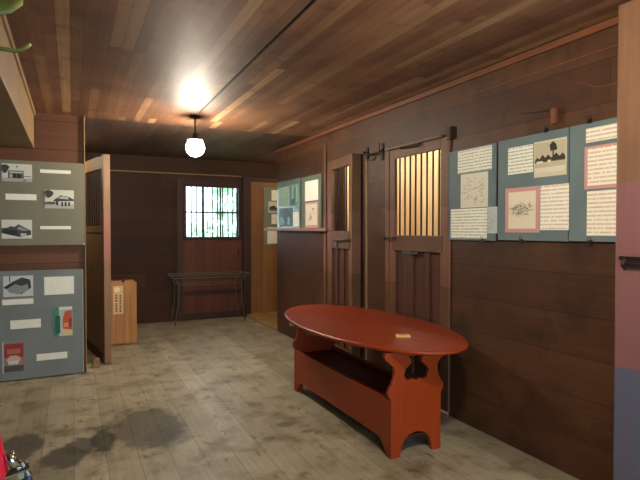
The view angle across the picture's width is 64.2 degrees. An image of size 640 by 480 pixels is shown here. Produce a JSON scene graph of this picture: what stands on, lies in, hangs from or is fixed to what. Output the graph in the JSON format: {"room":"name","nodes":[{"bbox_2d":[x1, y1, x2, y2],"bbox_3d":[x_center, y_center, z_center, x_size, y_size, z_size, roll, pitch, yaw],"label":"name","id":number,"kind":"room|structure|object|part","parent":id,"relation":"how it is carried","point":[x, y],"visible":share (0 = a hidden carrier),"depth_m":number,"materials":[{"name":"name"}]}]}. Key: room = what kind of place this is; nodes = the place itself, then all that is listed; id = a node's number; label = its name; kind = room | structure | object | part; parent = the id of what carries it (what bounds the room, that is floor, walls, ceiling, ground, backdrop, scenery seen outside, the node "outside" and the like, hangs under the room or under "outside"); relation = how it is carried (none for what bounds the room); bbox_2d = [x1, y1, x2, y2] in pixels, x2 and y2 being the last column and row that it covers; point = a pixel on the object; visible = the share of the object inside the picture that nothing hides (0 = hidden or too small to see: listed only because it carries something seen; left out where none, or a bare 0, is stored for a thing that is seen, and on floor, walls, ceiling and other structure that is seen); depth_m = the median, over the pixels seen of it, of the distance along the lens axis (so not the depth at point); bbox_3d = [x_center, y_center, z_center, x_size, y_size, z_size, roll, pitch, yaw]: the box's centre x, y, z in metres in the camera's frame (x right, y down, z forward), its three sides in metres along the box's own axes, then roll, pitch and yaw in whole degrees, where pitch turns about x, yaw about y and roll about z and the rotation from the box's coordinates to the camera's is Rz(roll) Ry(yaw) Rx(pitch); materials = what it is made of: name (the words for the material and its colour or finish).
{"room":"museum exhibit room","nodes":[
{"label":"museum exhibit room","id":0,"kind":"room"},
{"bbox_2d":[0,113,85,371],"bbox_3d":[-4.250,0.069,4.769,3.725,2.775,0.090,-1,1,-26],"label":"wall partition","id":1,"kind":"structure","parent":0,"point":[57,138],"depth_m":5.39,"materials":[{"name":"brown wood"}]},
{"bbox_2d":[0,0,31,52],"bbox_3d":[-0.724,-0.674,0.998,0.279,0.594,0.075,-1,1,-26],"label":"hanging plant","id":2,"kind":"object","parent":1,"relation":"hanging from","point":[6,6],"visible":1,"depth_m":1.02,"materials":[{"name":"green plant"}]},
{"bbox_3d":[-0.694,-0.618,0.985,0.236,0.484,0.012,-1,1,-26],"label":"stem","id":3,"kind":"part","parent":2,"relation":"part of","materials":[{"name":"green plant"}]},
{"bbox_2d":[0,14,35,147],"bbox_3d":[-1.487,-1.062,1.347,0.822,0.380,8.360,-1,1,-26],"label":"trim","id":4,"kind":"structure","parent":1,"relation":"attached to","point":[17,110],"depth_m":3.77,"materials":[{"name":"brown wood"}]},
{"bbox_2d":[0,269,83,380],"bbox_3d":[-3.058,0.877,5.282,1.103,1.116,0.056,-1,1,-26],"label":"poster board","id":5,"kind":"object","parent":1,"relation":"attached to","point":[42,330],"visible":1,"depth_m":5.33,"materials":[{"name":"grey"}]},
{"bbox_2d":[2,340,24,373],"bbox_3d":[-3.136,1.197,5.223,0.197,0.322,0.007,-1,1,-26],"label":"print","id":6,"kind":"object","parent":5,"relation":"attached to","point":[13,351],"depth_m":5.22,"materials":[{"name":"red paper"}]},
{"bbox_2d":[3,275,32,296],"bbox_3d":[-3.093,0.474,5.231,0.266,0.212,0.005,-1,1,-26],"label":"print","id":7,"kind":"object","parent":5,"relation":"on","point":[13,285],"depth_m":5.23,"materials":[{"name":"white paper"}]},
{"bbox_2d":[53,306,72,336],"bbox_3d":[-2.730,0.864,5.414,0.182,0.310,0.007,-1,1,-26],"label":"print","id":8,"kind":"object","parent":5,"relation":"attached to","point":[62,315],"depth_m":5.41,"materials":[{"name":"multicoloured paper"}]},
{"bbox_2d":[0,159,84,245],"bbox_3d":[-3.050,-0.380,5.263,1.123,0.870,0.053,-1,1,-26],"label":"poster board","id":9,"kind":"object","parent":1,"relation":"attached to","point":[42,203],"visible":1,"depth_m":5.31,"materials":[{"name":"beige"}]},
{"bbox_2d":[2,220,31,238],"bbox_3d":[-3.102,-0.111,5.220,0.268,0.193,0.006,-1,1,-26],"label":"print","id":10,"kind":"object","parent":9,"relation":"attached to","point":[11,229],"depth_m":5.22,"materials":[{"name":"white paper"}]},
{"bbox_2d":[2,163,31,181],"bbox_3d":[-3.095,-0.687,5.210,0.267,0.180,0.009,-1,1,-26],"label":"print","id":11,"kind":"object","parent":9,"relation":"attached to","point":[11,172],"depth_m":5.21,"materials":[{"name":"white paper"}]},
{"bbox_2d":[45,190,73,208],"bbox_3d":[-2.750,-0.430,5.384,0.275,0.195,0.008,-1,1,-26],"label":"print","id":12,"kind":"object","parent":9,"relation":"attached to","point":[54,199],"depth_m":5.38,"materials":[{"name":"white paper"}]},
{"bbox_2d":[83,116,86,372],"bbox_3d":[-2.568,0.053,5.575,0.012,2.775,0.130,-1,1,-26],"label":"trim","id":13,"kind":"structure","parent":1,"relation":"attached to","point":[83,116],"depth_m":5.52,"materials":[{"name":"brown wood"}]},
{"bbox_2d":[85,152,276,323],"bbox_3d":[-3.087,-0.002,8.408,9.000,2.775,0.120,-1,1,-26],"label":"wall","id":14,"kind":"structure","parent":0,"point":[143,205],"depth_m":8.47,"materials":[{"name":"brown wood"}]},
{"bbox_2d":[110,170,241,176],"bbox_3d":[-4.205,-1.110,7.764,6.245,0.016,0.020,-1,1,-26],"label":"trim","id":15,"kind":"structure","parent":14,"relation":"attached to","point":[110,170],"depth_m":8.60,"materials":[{"name":"brown wood"}]},
{"bbox_2d":[177,178,242,320],"bbox_3d":[-1.899,0.166,8.879,1.145,2.420,0.078,-1,1,-26],"label":"door","id":16,"kind":"structure","parent":14,"relation":"in","point":[215,300],"depth_m":8.88,"materials":[{"name":"wood"}]},
{"bbox_3d":[-1.877,0.627,8.932,1.023,1.255,0.018,-1,1,-26],"label":"panel","id":17,"kind":"part","parent":16,"relation":"part of","materials":[{"name":"brown wood"}]},
{"bbox_2d":[183,183,240,239],"bbox_3d":[-1.889,-0.490,8.942,1.016,0.970,0.139,-1,1,-26],"label":"window","id":18,"kind":"structure","parent":14,"relation":"in","point":[209,213],"depth_m":8.96,"materials":[{"name":"glass"}]},
{"bbox_2d":[242,175,250,316],"bbox_3d":[-1.317,0.111,9.149,0.140,2.520,0.100,-1,1,-26],"label":"trim","id":19,"kind":"structure","parent":14,"relation":"attached to","point":[246,180],"depth_m":9.10,"materials":[{"name":"brown wood"}]},
{"bbox_2d":[251,182,276,312],"bbox_3d":[-0.782,0.132,9.445,1.050,2.375,0.035,-1,1,-26],"label":"wall","id":20,"kind":"structure","parent":14,"relation":"attached to","point":[263,257],"depth_m":9.29,"materials":[{"name":"brown wood"}]},
{"bbox_2d":[251,178,276,182],"bbox_3d":[-0.781,-1.089,9.383,1.080,0.070,0.035,-1,1,-26],"label":"trim","id":21,"kind":"structure","parent":14,"relation":"attached to","point":[252,179],"depth_m":9.25,"materials":[{"name":"brown wood"}]},
{"bbox_2d":[264,187,276,244],"bbox_3d":[-0.809,-0.434,9.392,0.475,1.050,0.020,-1,1,-26],"label":"display panel","id":22,"kind":"object","parent":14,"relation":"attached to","point":[270,194],"visible":0.48,"depth_m":9.34,"materials":[{"name":"beige paper"}]},
{"bbox_2d":[268,202,276,212],"bbox_3d":[-0.785,-0.604,9.391,0.350,0.200,0.004,-1,1,-26],"label":"print","id":23,"kind":"object","parent":22,"relation":"attached to","point":[272,206],"depth_m":9.35,"materials":[{"name":"beige paper"}]},
{"bbox_2d":[247,311,276,330],"bbox_3d":[-0.474,1.356,8.777,1.200,0.045,1.550,-1,1,-26],"label":"floor","id":24,"kind":"structure","parent":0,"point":[269,319],"depth_m":8.67,"materials":[{"name":"brown wood"}]},
{"bbox_2d":[0,316,578,479],"bbox_3d":[-0.656,1.543,3.437,9.000,0.120,11.300,-1,1,-26],"label":"floor","id":25,"kind":"structure","parent":0,"point":[216,398],"depth_m":4.07,"materials":[{"name":"beige wood"}]},
{"bbox_2d":[0,434,32,479],"bbox_3d":[-1.034,0.994,1.678,0.183,1.046,0.168,-1,1,-26],"label":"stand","id":26,"kind":"object","parent":25,"relation":"on","point":[22,471],"visible":1,"depth_m":1.63,"materials":[{"name":"silver"}]},
{"bbox_3d":[-0.991,0.706,1.639,0.054,0.061,0.032,0,1,-4],"label":"clamp knob","id":27,"kind":"part","parent":26,"relation":"part of","materials":[{"name":"silver metal"}]},
{"bbox_2d":[93,358,99,367],"bbox_3d":[-2.526,1.387,5.761,0.070,0.100,0.080,-1,1,-26],"label":"chock","id":28,"kind":"object","parent":25,"relation":"on","point":[96,361],"visible":1,"depth_m":5.72,"materials":[{"name":"brown wood"}]},
{"bbox_2d":[85,154,111,363],"bbox_3d":[-2.800,0.199,6.365,0.075,2.428,1.246,-1,1,-35],"label":"door","id":29,"kind":"structure","parent":25,"relation":"on","point":[98,238],"depth_m":6.07,"materials":[{"name":"brown wood"}]},
{"bbox_3d":[-2.816,-0.924,6.338,0.045,0.180,1.076,-1,1,-35],"label":"rail","id":30,"kind":"part","parent":29,"relation":"part of","materials":[{"name":"brown wood"}]},
{"bbox_3d":[-2.816,-0.135,6.354,0.045,0.080,1.076,-1,1,-35],"label":"lock rail","id":31,"kind":"part","parent":29,"relation":"part of","materials":[{"name":"brown wood"}]},
{"bbox_3d":[-2.815,0.615,6.369,0.027,1.420,1.076,-1,1,-35],"label":"panel","id":32,"kind":"part","parent":29,"relation":"part of","materials":[{"name":"brown wood"}]},
{"bbox_3d":[-2.814,1.359,6.384,0.049,0.108,1.076,-1,1,-35],"label":"rail","id":33,"kind":"part","parent":29,"relation":"part of","materials":[{"name":"brown wood"}]},
{"bbox_3d":[-2.467,0.221,5.892,0.075,2.403,0.090,-1,1,-35],"label":"post","id":34,"kind":"part","parent":29,"relation":"part of","materials":[{"name":"brown wood"}]},
{"bbox_2d":[111,279,136,344],"bbox_3d":[-2.716,0.976,7.034,0.329,0.873,0.351,-1,1,-26],"label":"wooden crate","id":35,"kind":"object","parent":25,"relation":"on","point":[123,292],"visible":0.95,"depth_m":6.88,"materials":[{"name":"brown wood"}]},
{"bbox_2d":[166,271,248,326],"bbox_3d":[-1.874,0.965,8.550,1.319,0.822,0.400,-1,1,-26],"label":"console table","id":36,"kind":"object","parent":25,"relation":"on","point":[197,273],"visible":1,"depth_m":8.48,"materials":[{"name":"metal"}]},
{"bbox_3d":[-2.477,0.968,8.457,0.142,0.820,0.018,-1,1,-26],"label":"leg","id":37,"kind":"part","parent":36,"relation":"part of","materials":[{"name":"metal"}]},
{"bbox_3d":[-2.320,0.974,8.133,0.142,0.820,0.018,-1,1,-26],"label":"leg","id":38,"kind":"part","parent":36,"relation":"part of","materials":[{"name":"metal"}]},
{"bbox_3d":[-1.875,0.584,8.542,1.318,0.061,0.400,-1,1,-26],"label":"frame","id":39,"kind":"part","parent":36,"relation":"part of","materials":[{"name":"metal"}]},
{"bbox_3d":[-1.423,0.958,8.969,0.142,0.820,0.018,-1,1,-26],"label":"leg","id":40,"kind":"part","parent":36,"relation":"part of","materials":[{"name":"metal"}]},
{"bbox_3d":[-1.266,0.964,8.645,0.142,0.820,0.018,-1,1,-26],"label":"leg","id":41,"kind":"part","parent":36,"relation":"part of","materials":[{"name":"metal"}]},
{"bbox_2d":[336,167,345,230],"bbox_3d":[0.192,0.120,6.630,0.040,2.600,0.550,-1,1,-26],"label":"screen","id":42,"kind":"object","parent":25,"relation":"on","point":[345,167],"visible":0.02,"depth_m":6.43,"materials":[{"name":"brown wood"}]},
{"bbox_2d":[285,304,468,458],"bbox_3d":[0.363,1.084,4.363,1.090,0.762,2.300,-1,1,-26],"label":"table","id":43,"kind":"object","parent":25,"relation":"on","point":[396,407],"visible":1,"depth_m":3.85,"materials":[{"name":"red paint"}]},
{"bbox_3d":[-0.054,1.089,5.016,0.519,0.725,0.032,-1,1,-26],"label":"panel","id":44,"kind":"part","parent":43,"relation":"part of","materials":[{"name":"red paint"}]},
{"bbox_3d":[0.304,1.115,4.279,0.372,0.022,1.606,-1,1,-26],"label":"seat","id":45,"kind":"part","parent":43,"relation":"part of","materials":[{"name":"red wood"}]},
{"bbox_2d":[396,334,410,337],"bbox_3d":[0.614,0.707,3.771,0.104,0.015,0.064,0,1,3],"label":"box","id":46,"kind":"object","parent":43,"relation":"on","point":[397,335],"visible":1,"depth_m":3.74,"materials":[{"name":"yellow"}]},
{"bbox_3d":[0.662,1.118,3.543,0.519,0.725,0.032,-1,1,-26],"label":"panel","id":47,"kind":"part","parent":43,"relation":"part of","materials":[{"name":"red paint"}]},
{"bbox_2d":[6,0,631,163],"bbox_3d":[-0.656,-1.341,3.381,9.000,0.100,11.300,-1,1,-26],"label":"ceiling","id":48,"kind":"structure","parent":0,"point":[136,71],"depth_m":3.58,"materials":[{"name":"brown wood"}]},
{"bbox_2d":[186,115,203,156],"bbox_3d":[-1.348,-1.117,5.506,0.196,0.433,0.196,-1,1,-26],"label":"pendant lamp","id":49,"kind":"object","parent":48,"relation":"hanging from","point":[194,146],"visible":1,"depth_m":5.45,"materials":[{"name":"glass"}]},
{"bbox_2d":[186,132,203,140],"bbox_3d":[-1.348,-1.118,5.506,0.184,0.085,0.184,-1,1,-26],"label":"socket","id":50,"kind":"object","parent":49,"relation":"attached to","point":[195,137],"depth_m":5.45,"materials":[{"name":"metal"}]},
{"bbox_3d":[-1.348,-0.997,5.509,0.196,0.193,0.196,-1,1,-26],"label":"globe","id":51,"kind":"part","parent":49,"relation":"part of","materials":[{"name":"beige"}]},
{"bbox_2d":[199,0,316,113],"bbox_3d":[-0.159,-1.278,2.984,0.012,0.012,5.151,-1,1,-25],"label":"conduit","id":52,"kind":"object","parent":48,"relation":"attached to","point":[312,2],"visible":1,"depth_m":3.43,"materials":[{"name":"metal"}]},
{"bbox_2d":[347,150,440,235],"bbox_3d":[2.165,0.070,4.697,0.100,2.775,11.150,-1,1,-26],"label":"wall","id":53,"kind":"structure","parent":0,"point":[436,151],"depth_m":6.46,"materials":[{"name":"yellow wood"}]},
{"bbox_2d":[277,16,617,479],"bbox_3d":[1.483,0.094,3.504,0.090,2.775,9.600,-1,1,-26],"label":"wall","id":54,"kind":"structure","parent":0,"point":[535,374],"depth_m":3.59,"materials":[{"name":"brown wood"}]},
{"bbox_2d":[277,178,300,227],"bbox_3d":[-0.459,-0.504,7.346,0.020,0.700,0.850,-1,1,-26],"label":"display panel","id":55,"kind":"object","parent":54,"relation":"attached to","point":[288,192],"visible":0.96,"depth_m":7.28,"materials":[{"name":"green"}]},
{"bbox_2d":[279,207,292,226],"bbox_3d":[-0.499,-0.331,7.419,0.005,0.270,0.510,-1,1,-26],"label":"print","id":56,"kind":"object","parent":55,"relation":"attached to","point":[285,213],"depth_m":7.41,"materials":[{"name":"teal paper"}]},
{"bbox_2d":[289,183,298,206],"bbox_3d":[-0.364,-0.625,7.134,0.006,0.310,0.330,-1,1,-26],"label":"print","id":57,"kind":"object","parent":55,"relation":"attached to","point":[293,187],"depth_m":7.14,"materials":[{"name":"green paper"}]},
{"bbox_2d":[264,228,327,231],"bbox_3d":[-0.382,-0.143,7.146,0.075,0.045,2.190,-1,1,-26],"label":"rail","id":58,"kind":"object","parent":54,"relation":"attached to","point":[265,229],"visible":1,"depth_m":6.93,"materials":[{"name":"brown wood"}]},
{"bbox_2d":[301,173,321,231],"bbox_3d":[-0.119,-0.473,6.634,0.032,0.725,0.610,-1,1,-26],"label":"display panel","id":59,"kind":"object","parent":54,"relation":"attached to","point":[311,186],"visible":0.99,"depth_m":6.60,"materials":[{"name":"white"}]},
{"bbox_2d":[324,143,326,304],"bbox_3d":[0.065,0.117,6.298,0.018,2.620,0.065,-1,1,-26],"label":"trim","id":60,"kind":"structure","parent":54,"relation":"attached to","point":[325,144],"depth_m":6.27,"materials":[{"name":"brown wood"}]},
{"bbox_2d":[327,153,367,359],"bbox_3d":[0.277,0.251,5.812,0.265,2.370,0.920,-1,1,-26],"label":"door","id":61,"kind":"structure","parent":54,"relation":"in","point":[347,251],"depth_m":5.53,"materials":[{"name":"brown wood"}]},
{"bbox_3d":[0.244,-0.004,5.827,0.058,0.200,0.606,0,1,-19],"label":"lock rail","id":62,"kind":"part","parent":61,"relation":"part of","materials":[{"name":"brown wood"}]},
{"bbox_3d":[0.247,-0.879,5.811,0.050,0.110,0.544,0,1,-19],"label":"rail","id":63,"kind":"part","parent":61,"relation":"part of","materials":[{"name":"brown wood"}]},
{"bbox_3d":[0.257,0.655,5.846,0.021,1.120,0.542,0,1,-19],"label":"panel","id":64,"kind":"part","parent":61,"relation":"part of","materials":[{"name":"brown wood"}]},
{"bbox_3d":[0.249,1.310,5.855,0.046,0.190,0.544,0,1,-19],"label":"rail","id":65,"kind":"part","parent":61,"relation":"part of","materials":[{"name":"brown wood"}]},
{"bbox_3d":[0.244,0.039,5.689,0.050,0.119,0.451,0,1,-19],"label":"handle","id":66,"kind":"part","parent":61,"relation":"part of","materials":[{"name":"wood"}]},
{"bbox_2d":[363,143,383,160],"bbox_3d":[0.543,-0.888,5.246,0.071,0.170,0.346,-1,1,-26],"label":"iron bracket","id":67,"kind":"object","parent":54,"relation":"attached to","point":[367,154],"visible":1,"depth_m":5.14,"materials":[{"name":"black metal"}]},
{"bbox_2d":[385,147,390,369],"bbox_3d":[0.672,0.271,5.038,0.030,2.360,0.062,-1,1,-26],"label":"trim","id":68,"kind":"structure","parent":54,"relation":"attached to","point":[387,153],"depth_m":5.02,"materials":[{"name":"brown wood"}]},
{"bbox_2d":[383,126,451,411],"bbox_3d":[0.855,0.244,4.627,0.094,2.370,0.964,-1,1,-26],"label":"door","id":69,"kind":"structure","parent":54,"relation":"in","point":[419,266],"depth_m":4.56,"materials":[{"name":"brown wood"}]},
{"bbox_3d":[0.883,1.334,4.654,0.028,0.190,0.680,-1,1,-26],"label":"rail","id":70,"kind":"part","parent":69,"relation":"part of","materials":[{"name":"brown wood"}]},
{"bbox_3d":[0.878,0.032,4.626,0.040,0.145,0.740,-1,1,-26],"label":"lock rail","id":71,"kind":"part","parent":69,"relation":"part of","materials":[{"name":"brown wood"}]},
{"bbox_3d":[0.882,-0.821,4.611,0.032,0.090,0.680,-1,1,-26],"label":"rail","id":72,"kind":"part","parent":69,"relation":"part of","materials":[{"name":"brown wood"}]},
{"bbox_3d":[0.891,0.672,4.645,0.003,1.135,0.680,-1,1,-26],"label":"panel","id":73,"kind":"part","parent":69,"relation":"part of","materials":[{"name":"brown wood"}]},
{"bbox_2d":[275,16,617,160],"bbox_3d":[1.430,-1.202,3.453,0.028,0.158,9.600,-1,1,-26],"label":"trim","id":74,"kind":"structure","parent":54,"relation":"attached to","point":[613,22],"depth_m":3.83,"materials":[{"name":"brown wood"}]},
{"bbox_2d":[448,143,496,241],"bbox_3d":[1.175,-0.351,3.970,0.037,0.734,0.545,-1,1,-26],"label":"display panel","id":75,"kind":"object","parent":54,"relation":"attached to","point":[472,178],"visible":1,"depth_m":3.95,"materials":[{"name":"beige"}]},
{"bbox_2d":[487,207,496,232],"bbox_3d":[1.270,-0.147,3.774,0.013,0.197,0.100,-1,1,-26],"label":"print","id":76,"kind":"object","parent":75,"relation":"attached to","point":[491,211],"depth_m":3.77,"materials":[{"name":"grey paper"}]},
{"bbox_2d":[498,125,569,242],"bbox_3d":[1.423,-0.363,3.452,0.044,0.772,0.593,-1,1,-26],"label":"display panel","id":77,"kind":"object","parent":54,"relation":"attached to","point":[534,170],"visible":1,"depth_m":3.42,"materials":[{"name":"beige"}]},
{"bbox_2d":[534,136,566,177],"bbox_3d":[1.493,-0.534,3.315,0.008,0.237,0.250,-1,1,-26],"label":"print","id":78,"kind":"object","parent":77,"relation":"attached to","point":[550,152],"depth_m":3.31,"materials":[{"name":"beige paper"}]},
{"bbox_2d":[550,108,557,123],"bbox_3d":[1.511,-0.800,3.291,0.030,0.100,0.035,-1,1,-26],"label":"peg","id":79,"kind":"object","parent":54,"relation":"attached to","point":[554,111],"visible":1,"depth_m":3.28,"materials":[{"name":"brown wood"}]},
{"bbox_2d":[569,115,616,244],"bbox_3d":[1.682,-0.354,2.929,0.032,0.770,0.568,-1,1,-26],"label":"display panel","id":80,"kind":"object","parent":54,"relation":"attached to","point":[593,145],"visible":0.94,"depth_m":3.04,"materials":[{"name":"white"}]},
{"bbox_2d":[577,82,617,86],"bbox_3d":[1.669,-0.937,2.996,0.006,0.072,0.361,-1,1,-26],"label":"wire","id":81,"kind":"object","parent":54,"relation":"attached to","point":[577,82],"visible":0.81,"depth_m":3.03,"materials":[{"name":"brown metal"}]},
{"bbox_2d":[613,0,639,479],"bbox_3d":[1.743,0.127,2.591,0.241,2.745,0.410,-1,1,-26],"label":"trim","id":82,"kind":"structure","parent":54,"relation":"attached to","point":[626,440],"depth_m":2.67,"materials":[{"name":"brown wood"}]}
]}

